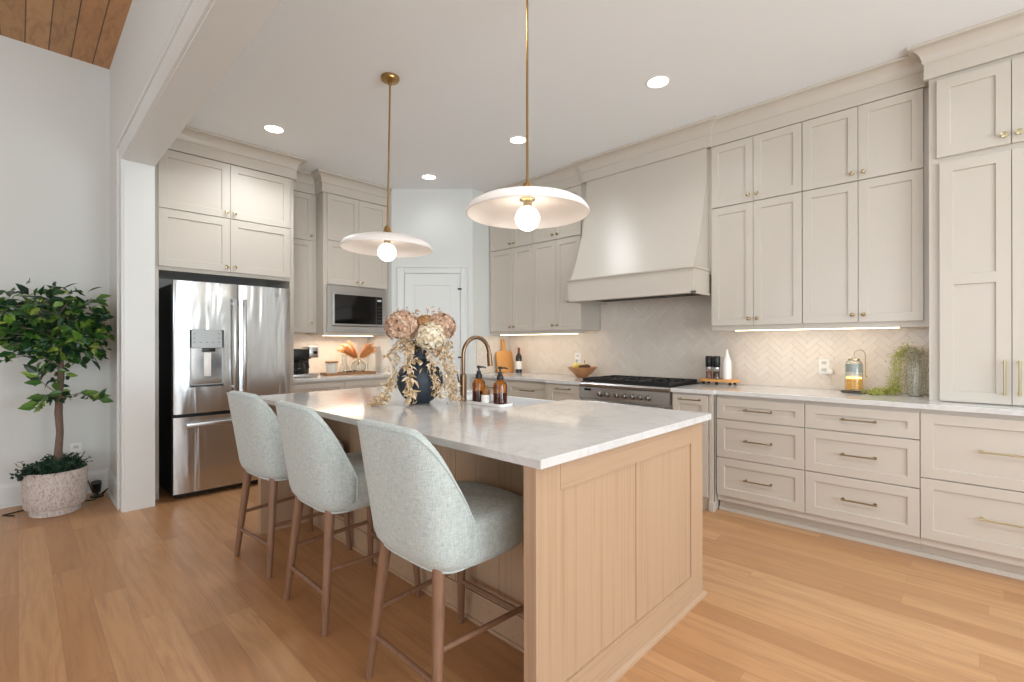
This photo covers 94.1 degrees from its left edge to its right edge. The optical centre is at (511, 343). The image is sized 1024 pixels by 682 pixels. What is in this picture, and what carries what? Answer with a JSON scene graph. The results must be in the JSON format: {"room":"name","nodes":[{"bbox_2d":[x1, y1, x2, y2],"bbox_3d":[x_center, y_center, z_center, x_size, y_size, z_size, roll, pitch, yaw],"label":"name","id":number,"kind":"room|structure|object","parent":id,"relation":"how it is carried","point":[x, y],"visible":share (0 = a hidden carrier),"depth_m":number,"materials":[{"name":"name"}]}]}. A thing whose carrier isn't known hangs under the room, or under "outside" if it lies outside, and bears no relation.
{"room":"kitchen","nodes":[
{"label":"kitchen","id":0,"kind":"room"},
{"bbox_2d":[0,0,131,68],"bbox_3d":[-1.938,-2.442,-1.011,9.780,0.080,5.258,0,0,44],"label":"planks","id":1,"kind":"object","parent":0,"point":[89,31],"visible":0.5,"depth_m":3.58,"materials":[{"name":"brown wood"}]},
{"bbox_2d":[108,0,186,501],"bbox_3d":[-0.070,-0.567,0.959,9.430,3.675,0.202,0,0,44],"label":"wall","id":2,"kind":"structure","parent":0,"point":[149,24],"depth_m":3.55,"materials":[{"name":"white paint"}]},
{"bbox_2d":[116,0,281,512],"bbox_3d":[0.154,-0.138,0.736,8.699,2.817,0.218,0,0,44],"label":"trim","id":3,"kind":"structure","parent":2,"relation":"attached to","point":[207,38],"depth_m":3.59,"materials":[{"name":"white paint"}]},
{"bbox_2d":[0,35,318,484],"bbox_3d":[-4.096,-0.559,3.684,0.150,3.675,9.020,0,0,44],"label":"wall","id":4,"kind":"structure","parent":0,"point":[55,174],"depth_m":3.91,"materials":[{"name":"white paint"}]},
{"bbox_2d":[0,469,116,508],"bbox_3d":[-5.029,1.190,2.111,0.686,0.180,5.058,0,0,44],"label":"baseboard","id":5,"kind":"structure","parent":4,"relation":"attached to","point":[10,493],"depth_m":3.76,"materials":[{"name":"white paint"}]},
{"bbox_2d":[70,442,81,456],"bbox_3d":[-3.671,0.900,4.009,0.007,0.120,0.075,0,0,44],"label":"wall outlet","id":6,"kind":"object","parent":4,"relation":"attached to","point":[74,447],"visible":0.66,"depth_m":4.01,"materials":[{"name":"white plastic"}]},
{"bbox_2d":[293,191,315,332],"bbox_3d":[-2.348,-0.860,5.134,0.332,1.496,0.374,0,0,44],"label":"upper cabinet","id":7,"kind":"object","parent":4,"relation":"attached to","point":[304,205],"visible":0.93,"depth_m":5.09,"materials":[{"name":"beige paint"}]},
{"bbox_2d":[294,333,367,373],"bbox_3d":[-2.199,0.121,5.536,0.008,0.480,1.140,0,0,44],"label":"backsplash","id":8,"kind":"structure","parent":4,"relation":"attached to","point":[327,345],"depth_m":5.58,"materials":[{"name":"beige tile"}]},
{"bbox_2d":[305,192,387,334],"bbox_3d":[-1.885,-0.852,5.489,0.506,1.512,0.777,0,0,44],"label":"upper cabinet","id":9,"kind":"object","parent":4,"relation":"attached to","point":[337,217],"visible":0.52,"depth_m":5.22,"materials":[{"name":"beige paint"}]},
{"bbox_2d":[322,334,373,335],"bbox_3d":[-1.854,-0.089,5.404,0.030,0.014,0.610,0,0,44],"label":"light bar","id":10,"kind":"object","parent":9,"relation":"attached to","point":[322,334],"visible":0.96,"depth_m":5.36,"materials":[{"name":"white"}]},
{"bbox_2d":[327,285,386,332],"bbox_3d":[-1.864,-0.371,5.471,0.444,0.503,0.710,0,0,44],"label":"microwave","id":11,"kind":"object","parent":9,"relation":"in","point":[349,309],"visible":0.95,"depth_m":5.29,"materials":[{"name":"silver metal"}]},
{"bbox_2d":[368,189,508,388],"bbox_3d":[-0.919,-0.268,5.993,1.220,3.085,1.285,0,0,44],"label":"wall","id":12,"kind":"structure","parent":0,"point":[438,217],"depth_m":5.59,"materials":[{"name":"white paint"}]},
{"bbox_2d":[397,266,466,387],"bbox_3d":[-0.929,0.187,5.537,0.813,2.174,0.086,0,0,-1],"label":"door","id":13,"kind":"structure","parent":12,"relation":"in","point":[446,292],"depth_m":5.57,"materials":[{"name":"white paint"}]},
{"bbox_2d":[476,336,508,373],"bbox_3d":[-0.228,0.135,5.824,0.008,0.444,0.550,0,0,44],"label":"backsplash","id":14,"kind":"structure","parent":12,"relation":"attached to","point":[494,342],"depth_m":5.77,"materials":[{"name":"beige tile"}]},
{"bbox_2d":[0,482,1023,681],"bbox_3d":[-0.574,1.322,0.396,9.780,0.100,9.170,0,0,44],"label":"floor","id":15,"kind":"structure","parent":0,"point":[95,592],"depth_m":2.23,"materials":[{"name":"brown wood"}]},
{"bbox_2d":[20,463,87,517],"bbox_3d":[-3.461,1.114,3.612,0.372,0.327,0.372,0,0,44],"label":"planter","id":16,"kind":"object","parent":15,"relation":"on","point":[47,495],"visible":0.88,"depth_m":3.48,"materials":[{"name":"stone"}]},
{"bbox_2d":[9,451,92,481],"bbox_3d":[-3.478,0.927,3.607,0.415,0.186,0.460,0,0,-20],"label":"foliage","id":17,"kind":"object","parent":16,"relation":"in","point":[67,463],"visible":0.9,"depth_m":3.55,"materials":[{"name":"green plant"}]},
{"bbox_2d":[0,278,113,472],"bbox_3d":[-3.466,0.263,3.517,0.947,1.487,0.806,0,0,44],"label":"ficus tree","id":18,"kind":"object","parent":16,"relation":"in","point":[47,316],"visible":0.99,"depth_m":3.51,"materials":[{"name":"green plant"}]},
{"bbox_2d":[2,453,107,516],"bbox_3d":[-3.561,1.097,3.758,0.296,0.361,0.562,0,0,14],"label":"spotlight","id":19,"kind":"object","parent":15,"relation":"on","point":[95,486],"visible":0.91,"depth_m":3.94,"materials":[{"name":"black plastic"}]},
{"bbox_2d":[159,280,289,498],"bbox_3d":[-2.654,0.384,4.396,0.837,1.785,0.914,0,0,44],"label":"refrigerator","id":20,"kind":"object","parent":15,"relation":"on","point":[216,339],"visible":0.84,"depth_m":4.04,"materials":[{"name":"silver metal"}]},
{"bbox_2d":[155,150,293,499],"bbox_3d":[-2.747,-0.165,4.479,0.686,2.884,1.123,0,0,44],"label":"tall cabinet","id":21,"kind":"object","parent":15,"relation":"on","point":[216,222],"visible":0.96,"depth_m":4.21,"materials":[{"name":"beige paint"}]},
{"bbox_2d":[168,126,391,206],"bbox_3d":[-2.229,-1.708,4.773,0.441,0.200,2.286,0,0,44],"label":"crown molding","id":22,"kind":"structure","parent":21,"relation":"on","point":[191,141],"depth_m":4.52,"materials":[{"name":"beige paint"}]},
{"bbox_2d":[226,391,351,578],"bbox_3d":[-1.352,0.773,2.879,0.501,1.006,0.595,0,0,39],"label":"bar stool","id":23,"kind":"object","parent":15,"relation":"on","point":[255,424],"visible":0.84,"depth_m":2.63,"materials":[{"name":"fabric"}]},
{"bbox_2d":[294,377,391,392],"bbox_3d":[-1.986,0.835,5.328,0.598,0.882,1.151,0,0,44],"label":"base cabinet","id":24,"kind":"object","parent":15,"relation":"on","point":[299,387],"visible":0.2,"depth_m":5.08,"materials":[{"name":"beige paint"}]},
{"bbox_2d":[294,373,390,382],"bbox_3d":[-1.992,0.376,5.335,0.584,0.031,1.152,0,0,44],"label":"countertop","id":25,"kind":"structure","parent":24,"relation":"on","point":[376,375],"depth_m":5.16,"materials":[{"name":"stone"}]},
{"bbox_2d":[294,346,317,377],"bbox_3d":[-2.262,0.198,5.115,0.243,0.325,0.275,0,0,44],"label":"coffee maker","id":26,"kind":"object","parent":25,"relation":"on","point":[302,356],"visible":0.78,"depth_m":5.04,"materials":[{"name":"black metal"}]},
{"bbox_2d":[320,371,375,375],"bbox_3d":[-1.894,0.347,5.513,0.200,0.026,0.590,0,0,44],"label":"wooden tray","id":27,"kind":"object","parent":25,"relation":"on","point":[351,372],"visible":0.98,"depth_m":5.43,"materials":[{"name":"brown wood"}]},
{"bbox_2d":[325,361,337,373],"bbox_3d":[-2.033,0.275,5.369,0.136,0.145,0.136,0,0,44],"label":"canister","id":28,"kind":"object","parent":27,"relation":"on","point":[331,366],"visible":0.86,"depth_m":5.32,"materials":[{"name":"white ceramic"}]},
{"bbox_2d":[339,354,349,372],"bbox_3d":[-1.936,0.237,5.498,0.120,0.220,0.120,0,0,44],"label":"glass decanter","id":29,"kind":"object","parent":27,"relation":"on","point":[344,366],"visible":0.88,"depth_m":5.47,"materials":[{"name":"white"}]},
{"bbox_2d":[351,358,365,371],"bbox_3d":[-1.804,0.263,5.607,0.168,0.168,0.168,0,0,44],"label":"bud vase","id":30,"kind":"object","parent":27,"relation":"on","point":[358,365],"visible":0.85,"depth_m":5.55,"materials":[{"name":"clear glass"}]},
{"bbox_2d":[337,340,375,359],"bbox_3d":[-1.805,0.119,5.594,0.144,0.336,0.540,0,0,44],"label":"pampas grass","id":31,"kind":"object","parent":30,"relation":"in","point":[366,351],"depth_m":5.57,"materials":[{"name":"orange plant"}]},
{"bbox_2d":[274,400,420,636],"bbox_3d":[-0.824,0.772,2.370,0.501,1.006,0.595,0,0,44],"label":"bar stool","id":32,"kind":"object","parent":15,"relation":"on","point":[329,480],"visible":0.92,"depth_m":2.13,"materials":[{"name":"fabric"}]},
{"bbox_2d":[356,419,523,681],"bbox_3d":[-0.248,0.770,1.815,0.501,1.006,0.595,0,0,44],"label":"bar stool","id":33,"kind":"object","parent":15,"relation":"on","point":[444,526],"visible":0.98,"depth_m":1.60,"materials":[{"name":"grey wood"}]},
{"bbox_2d":[257,404,706,681],"bbox_3d":[-0.359,0.831,2.825,2.520,0.887,1.329,0,0,44],"label":"kitchen island","id":34,"kind":"object","parent":15,"relation":"on","point":[612,562],"visible":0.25,"depth_m":1.93,"materials":[{"name":"brown wood"}]},
{"bbox_2d":[259,386,710,469],"bbox_3d":[-0.379,0.372,2.820,2.574,0.030,1.326,0,0,44],"label":"island countertop","id":35,"kind":"structure","parent":34,"relation":"on","point":[540,436],"depth_m":2.22,"materials":[{"name":"stone"}]},
{"bbox_2d":[397,350,442,403],"bbox_3d":[-0.550,0.198,2.848,0.274,0.318,0.274,0,0,44],"label":"vase","id":36,"kind":"object","parent":35,"relation":"on","point":[424,396],"visible":0.66,"depth_m":2.75,"materials":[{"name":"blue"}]},
{"bbox_2d":[367,306,462,406],"bbox_3d":[-0.560,0.070,2.806,0.558,0.576,0.316,0,0,-10],"label":"flower arrangement","id":37,"kind":"object","parent":36,"relation":"in","point":[429,332],"visible":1,"depth_m":2.74,"materials":[{"name":"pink plant"}]},
{"bbox_2d":[457,336,492,400],"bbox_3d":[-0.224,0.154,3.011,0.249,0.406,0.081,0,0,-29],"label":"faucet","id":38,"kind":"object","parent":35,"relation":"on","point":[463,377],"visible":0.93,"depth_m":2.95,"materials":[{"name":"brown metal"}]},
{"bbox_2d":[466,400,512,407],"bbox_3d":[-0.133,0.347,2.764,0.304,0.018,0.109,0,0,44],"label":"soap tray","id":39,"kind":"object","parent":35,"relation":"on","point":[491,404],"visible":0.74,"depth_m":2.69,"materials":[{"name":"white ceramic"}]},
{"bbox_2d":[472,365,485,401],"bbox_3d":[-0.197,0.238,2.829,0.078,0.212,0.078,0,0,44],"label":"soap bottle","id":40,"kind":"object","parent":39,"relation":"on","point":[478,384],"visible":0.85,"depth_m":2.80,"materials":[{"name":"orange glass"}]},
{"bbox_2d":[481,385,490,402],"bbox_3d":[-0.149,0.292,2.744,0.058,0.104,0.058,0,0,44],"label":"pot","id":41,"kind":"object","parent":39,"relation":"on","point":[485,397],"visible":1,"depth_m":2.72,"materials":[{"name":"white ceramic"}]},
{"bbox_2d":[493,366,507,403],"bbox_3d":[-0.067,0.238,2.704,0.078,0.212,0.078,0,0,44],"label":"soap bottle","id":42,"kind":"object","parent":39,"relation":"on","point":[500,386],"visible":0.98,"depth_m":2.67,"materials":[{"name":"orange glass"}]},
{"bbox_2d":[457,394,553,405],"bbox_3d":[-0.094,0.513,3.172,0.856,0.267,0.483,0,0,44],"label":"farmhouse sink","id":43,"kind":"object","parent":35,"relation":"in","point":[517,401],"visible":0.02,"depth_m":3.33,"materials":[{"name":"white ceramic"}]},
{"bbox_2d":[471,377,508,395],"bbox_3d":[-0.047,0.832,5.573,0.604,0.882,0.677,0,0,44],"label":"base cabinet","id":44,"kind":"object","parent":15,"relation":"on","point":[489,382],"visible":0.09,"depth_m":5.33,"materials":[{"name":"beige paint"}]},
{"bbox_2d":[508,380,545,399],"bbox_3d":[0.372,0.831,5.168,0.559,0.882,0.677,0,0,44],"label":"base cabinet","id":45,"kind":"object","parent":15,"relation":"on","point":[516,388],"visible":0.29,"depth_m":4.94,"materials":[{"name":"beige paint"}]},
{"bbox_2d":[546,383,581,400],"bbox_3d":[0.713,0.830,4.799,0.431,0.882,0.736,0,0,44],"label":"base cabinet","id":46,"kind":"object","parent":15,"relation":"on","point":[554,391],"visible":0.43,"depth_m":4.57,"materials":[{"name":"beige paint"}]},
{"bbox_2d":[469,372,596,384],"bbox_3d":[0.297,0.372,5.213,1.604,0.031,0.719,0,0,44],"label":"countertop","id":47,"kind":"structure","parent":46,"relation":"on","point":[539,377],"depth_m":5.09,"materials":[{"name":"stone"}]},
{"bbox_2d":[496,339,513,372],"bbox_3d":[-0.098,0.153,5.881,0.073,0.408,0.267,0,0,44],"label":"cutting board","id":48,"kind":"object","parent":47,"relation":"on","point":[504,358],"visible":0.99,"depth_m":5.88,"materials":[{"name":"brown wood"}]},
{"bbox_2d":[516,348,521,372],"bbox_3d":[0.082,0.205,5.755,0.076,0.303,0.076,0,0,44],"label":"wine bottle","id":49,"kind":"object","parent":47,"relation":"on","point":[518,356],"visible":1,"depth_m":5.72,"materials":[{"name":"black glass"}]},
{"bbox_2d":[567,366,596,377],"bbox_3d":[0.736,0.302,4.985,0.316,0.107,0.316,0,0,44],"label":"fruit bowl","id":50,"kind":"object","parent":47,"relation":"on","point":[579,372],"visible":0.94,"depth_m":4.90,"materials":[{"name":"brown wood"}]},
{"bbox_2d":[572,361,579,367],"bbox_3d":[0.676,0.226,5.002,0.083,0.110,0.082,0,0,44],"label":"pear","id":51,"kind":"object","parent":50,"relation":"in","point":[575,365],"visible":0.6,"depth_m":4.97,"materials":[{"name":"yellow food"}]},
{"bbox_2d":[579,364,590,367],"bbox_3d":[0.751,0.245,4.915,0.116,0.053,0.127,0,0,44],"label":"fruit","id":52,"kind":"object","parent":50,"relation":"in","point":[585,365],"visible":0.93,"depth_m":4.87,"materials":[{"name":"brown food"}]},
{"bbox_2d":[579,375,701,409],"bbox_3d":[1.164,0.794,4.322,0.871,0.952,0.743,0,0,44],"label":"gas range","id":53,"kind":"object","parent":15,"relation":"on","point":[653,392],"visible":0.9,"depth_m":4.08,"materials":[{"name":"silver metal"}]},
{"bbox_2d":[581,381,697,387],"bbox_3d":[1.142,0.352,4.300,0.863,0.008,0.553,0,0,44],"label":"cooktop","id":54,"kind":"object","parent":53,"relation":"in","point":[617,384],"depth_m":4.05,"materials":[{"name":"black metal"}]},
{"bbox_2d":[672,392,719,511],"bbox_3d":[1.621,0.828,3.923,0.331,0.882,0.736,0,0,44],"label":"base cabinet","id":55,"kind":"object","parent":15,"relation":"on","point":[703,403],"visible":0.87,"depth_m":3.61,"materials":[{"name":"beige paint"}]},
{"bbox_2d":[717,394,807,524],"bbox_3d":[1.973,0.828,3.625,0.582,0.882,0.677,0,0,44],"label":"base cabinet","id":56,"kind":"object","parent":15,"relation":"on","point":[761,470],"visible":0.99,"depth_m":3.39,"materials":[{"name":"beige paint"}]},
{"bbox_2d":[805,401,920,550],"bbox_3d":[2.395,0.827,3.219,0.588,0.882,0.677,0,0,44],"label":"base cabinet","id":57,"kind":"object","parent":15,"relation":"on","point":[862,462],"visible":0.97,"depth_m":2.98,"materials":[{"name":"beige paint"}]},
{"bbox_2d":[719,505,1023,580],"bbox_3d":[2.280,1.254,2.983,1.920,0.028,0.014,0,0,44],"label":"baseboard","id":58,"kind":"structure","parent":15,"relation":"on","point":[1018,576],"depth_m":2.95,"materials":[{"name":"beige paint"}]},
{"bbox_2d":[920,409,1023,574],"bbox_3d":[2.876,0.826,2.755,0.745,0.882,0.677,0,0,44],"label":"base cabinet","id":59,"kind":"object","parent":15,"relation":"on","point":[972,464],"visible":0.99,"depth_m":2.64,"materials":[{"name":"beige paint"}]},
{"bbox_2d":[670,382,1023,415],"bbox_3d":[2.323,0.368,3.261,2.262,0.031,0.719,0,0,44],"label":"countertop","id":60,"kind":"structure","parent":59,"relation":"on","point":[776,392],"depth_m":3.15,"materials":[{"name":"stone"}]},
{"bbox_2d":[699,378,739,385],"bbox_3d":[1.775,0.330,4.081,0.330,0.046,0.170,0,0,44],"label":"board","id":61,"kind":"object","parent":60,"relation":"on","point":[734,381],"visible":0.98,"depth_m":4.03,"materials":[{"name":"brown wood"}]},
{"bbox_2d":[705,356,712,378],"bbox_3d":[1.720,0.209,4.155,0.062,0.196,0.062,0,0,44],"label":"mill","id":62,"kind":"object","parent":61,"relation":"on","point":[708,359],"visible":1,"depth_m":4.13,"materials":[{"name":"clear glass"}]},
{"bbox_2d":[706,369,712,378],"bbox_3d":[1.720,0.265,4.155,0.054,0.084,0.054,0,0,44],"label":"jar","id":63,"kind":"object","parent":62,"relation":"on","point":[709,372],"depth_m":4.13,"materials":[{"name":"clear glass"}]},
{"bbox_2d":[713,356,719,378],"bbox_3d":[1.757,0.209,4.092,0.062,0.196,0.062,0,0,44],"label":"mill","id":64,"kind":"object","parent":61,"relation":"on","point":[716,359],"visible":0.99,"depth_m":4.07,"materials":[{"name":"clear glass"}]},
{"bbox_2d":[713,369,719,378],"bbox_3d":[1.757,0.265,4.092,0.054,0.084,0.054,0,0,44],"label":"jar","id":65,"kind":"object","parent":64,"relation":"on","point":[716,372],"depth_m":4.07,"materials":[{"name":"clear glass"}]},
{"bbox_2d":[722,349,731,379],"bbox_3d":[1.828,0.179,4.051,0.074,0.256,0.074,0,0,44],"label":"oil cruet","id":66,"kind":"object","parent":61,"relation":"on","point":[726,363],"visible":0.99,"depth_m":4.02,"materials":[{"name":"white ceramic"}]},
{"bbox_2d":[841,390,866,393],"bbox_3d":[2.466,0.347,3.401,0.196,0.010,0.196,0,0,44],"label":"trivet","id":67,"kind":"object","parent":60,"relation":"on","point":[844,391],"visible":0.57,"depth_m":3.37,"materials":[{"name":"grey"}]},
{"bbox_2d":[845,350,866,390],"bbox_3d":[2.453,0.193,3.413,0.111,0.295,0.111,0,0,-1],"label":"lantern","id":68,"kind":"object","parent":67,"relation":"on","point":[853,366],"visible":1,"depth_m":3.37,"materials":[{"name":"clear glass"}]},
{"bbox_2d":[906,356,922,395],"bbox_3d":[2.684,0.216,3.177,0.088,0.270,0.088,0,0,44],"label":"vase","id":69,"kind":"object","parent":60,"relation":"on","point":[910,371],"visible":0.59,"depth_m":3.15,"materials":[{"name":"white ceramic"}]},
{"bbox_2d":[859,342,928,396],"bbox_3d":[2.567,0.170,3.220,0.402,0.364,0.174,0,0,28],"label":"trailing plant","id":70,"kind":"object","parent":69,"relation":"in","point":[913,352],"visible":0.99,"depth_m":3.18,"materials":[{"name":"green plant"}]},
{"bbox_2d":[929,53,1023,405],"bbox_3d":[2.952,-0.633,2.815,0.715,1.968,0.482,0,0,44],"label":"pantry cabinet","id":71,"kind":"object","parent":60,"relation":"on","point":[976,114],"visible":1,"depth_m":2.77,"materials":[{"name":"beige paint"}]},
{"bbox_2d":[172,0,1023,191],"bbox_3d":[1.309,-1.866,2.357,9.780,0.100,3.726,0,0,44],"label":"ceiling","id":72,"kind":"structure","parent":0,"point":[313,70],"depth_m":3.17,"materials":[{"name":"white paint"}]},
{"bbox_2d":[263,125,284,133],"bbox_3d":[-2.010,-1.807,4.022,0.164,0.005,0.164,0,0,44],"label":"recessed light","id":73,"kind":"object","parent":72,"relation":"in","point":[270,128],"visible":1,"depth_m":4.03,"materials":[{"name":"white"}]},
{"bbox_2d":[339,72,432,260],"bbox_3d":[-0.841,-1.185,3.245,0.613,1.254,0.613,1,0,44],"label":"pendant light","id":74,"kind":"object","parent":72,"relation":"hanging from","point":[387,245],"visible":1,"depth_m":3.24,"materials":[{"name":"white metal"}]},
{"bbox_2d":[421,174,436,179],"bbox_3d":[-0.904,-1.809,5.189,0.164,0.005,0.164,0,0,44],"label":"recessed light","id":75,"kind":"object","parent":72,"relation":"in","point":[426,176],"visible":1,"depth_m":5.19,"materials":[{"name":"white"}]},
{"bbox_2d":[509,136,525,143],"bbox_3d":[0.054,-1.811,4.249,0.164,0.005,0.164,0,0,44],"label":"recessed light","id":76,"kind":"object","parent":72,"relation":"in","point":[516,139],"visible":0.9,"depth_m":4.24,"materials":[{"name":"white"}]},
{"bbox_2d":[466,0,589,230],"bbox_3d":[0.076,-1.187,2.373,0.613,1.254,0.613,0,0,44],"label":"pendant light","id":77,"kind":"object","parent":72,"relation":"hanging from","point":[527,207],"visible":1,"depth_m":2.37,"materials":[{"name":"beige metal"}]},
{"bbox_2d":[519,181,534,206],"bbox_3d":[0.077,-0.741,2.372,0.085,0.125,0.086,0,0,44],"label":"socket","id":78,"kind":"object","parent":77,"relation":"attached to","point":[527,201],"depth_m":2.35,"materials":[{"name":"gold metal"}]},
{"bbox_2d":[646,75,669,88],"bbox_3d":[1.015,-1.812,3.309,0.164,0.005,0.164,0,0,44],"label":"recessed light","id":79,"kind":"object","parent":72,"relation":"in","point":[660,81],"visible":1,"depth_m":3.31,"materials":[{"name":"white plastic"}]},
{"bbox_2d":[527,54,1018,394],"bbox_3d":[2.553,-0.275,3.643,9.780,3.085,0.150,0,0,44],"label":"wall","id":80,"kind":"structure","parent":0,"point":[1018,54],"depth_m":4.29,"materials":[{"name":"white paint"}]},
{"bbox_2d":[490,226,533,334],"bbox_3d":[0.090,-0.855,5.637,0.689,1.512,0.372,0,0,44],"label":"upper cabinet","id":81,"kind":"object","parent":80,"relation":"attached to","point":[511,255],"visible":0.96,"depth_m":5.52,"materials":[{"name":"beige paint"}]},
{"bbox_2d":[533,185,599,333],"bbox_3d":[0.574,-0.856,5.171,0.650,1.512,0.372,0,0,44],"label":"upper cabinet","id":82,"kind":"object","parent":80,"relation":"attached to","point":[555,249],"visible":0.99,"depth_m":5.04,"materials":[{"name":"beige paint"}]},
{"bbox_2d":[566,148,711,304],"bbox_3d":[1.179,-1.004,4.388,1.306,1.220,0.658,0,0,44],"label":"range hood","id":83,"kind":"object","parent":80,"relation":"attached to","point":[646,231],"visible":0.99,"depth_m":4.17,"materials":[{"name":"beige paint"}]},
{"bbox_2d":[509,295,928,394],"bbox_3d":[1.412,-0.118,4.632,4.015,0.944,0.008,0,0,44],"label":"backsplash","id":84,"kind":"structure","parent":80,"relation":"attached to","point":[783,358],"depth_m":4.33,"materials":[{"name":"beige tile"}]},
{"bbox_2d":[575,353,580,363],"bbox_3d":[0.729,0.166,5.281,0.072,0.116,0.007,0,0,44],"label":"wall outlet","id":85,"kind":"object","parent":84,"relation":"attached to","point":[577,355],"visible":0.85,"depth_m":5.27,"materials":[{"name":"white plastic"}]},
{"bbox_2d":[819,359,829,373],"bbox_3d":[2.403,0.178,3.667,0.072,0.116,0.007,0,0,44],"label":"wall outlet","id":86,"kind":"object","parent":84,"relation":"attached to","point":[824,364],"visible":1,"depth_m":3.67,"materials":[{"name":"white plastic"}]},
{"bbox_2d":[827,369,834,388],"bbox_3d":[2.426,0.273,3.620,0.053,0.151,0.030,0,0,44],"label":"plug adapter","id":87,"kind":"object","parent":86,"relation":"attached to","point":[829,371],"visible":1,"depth_m":3.62,"materials":[{"name":"white plastic"}]},
{"bbox_2d":[484,9,1023,192],"bbox_3d":[1.371,-1.714,4.077,4.738,0.200,0.193,0,0,44],"label":"crown molding","id":88,"kind":"structure","parent":80,"relation":"attached to","point":[1001,37],"depth_m":3.37,"materials":[{"name":"beige paint"}]},
{"bbox_2d":[711,122,802,330],"bbox_3d":[1.986,-0.859,3.810,0.654,1.512,0.372,0,0,44],"label":"upper cabinet","id":89,"kind":"object","parent":80,"relation":"attached to","point":[757,237],"visible":1,"depth_m":3.67,"materials":[{"name":"beige paint"}]},
{"bbox_2d":[802,87,928,328],"bbox_3d":[2.473,-0.860,3.341,0.694,1.512,0.372,0,0,44],"label":"upper cabinet","id":90,"kind":"object","parent":80,"relation":"attached to","point":[863,165],"depth_m":3.20,"materials":[{"name":"beige paint"}]},
{"bbox_2d":[735,327,898,330],"bbox_3d":[2.181,-0.120,3.495,1.050,0.040,0.024,0,0,44],"label":"light bar","id":91,"kind":"object","parent":90,"relation":"attached to","point":[887,327],"visible":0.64,"depth_m":3.48,"materials":[{"name":"white plastic"}]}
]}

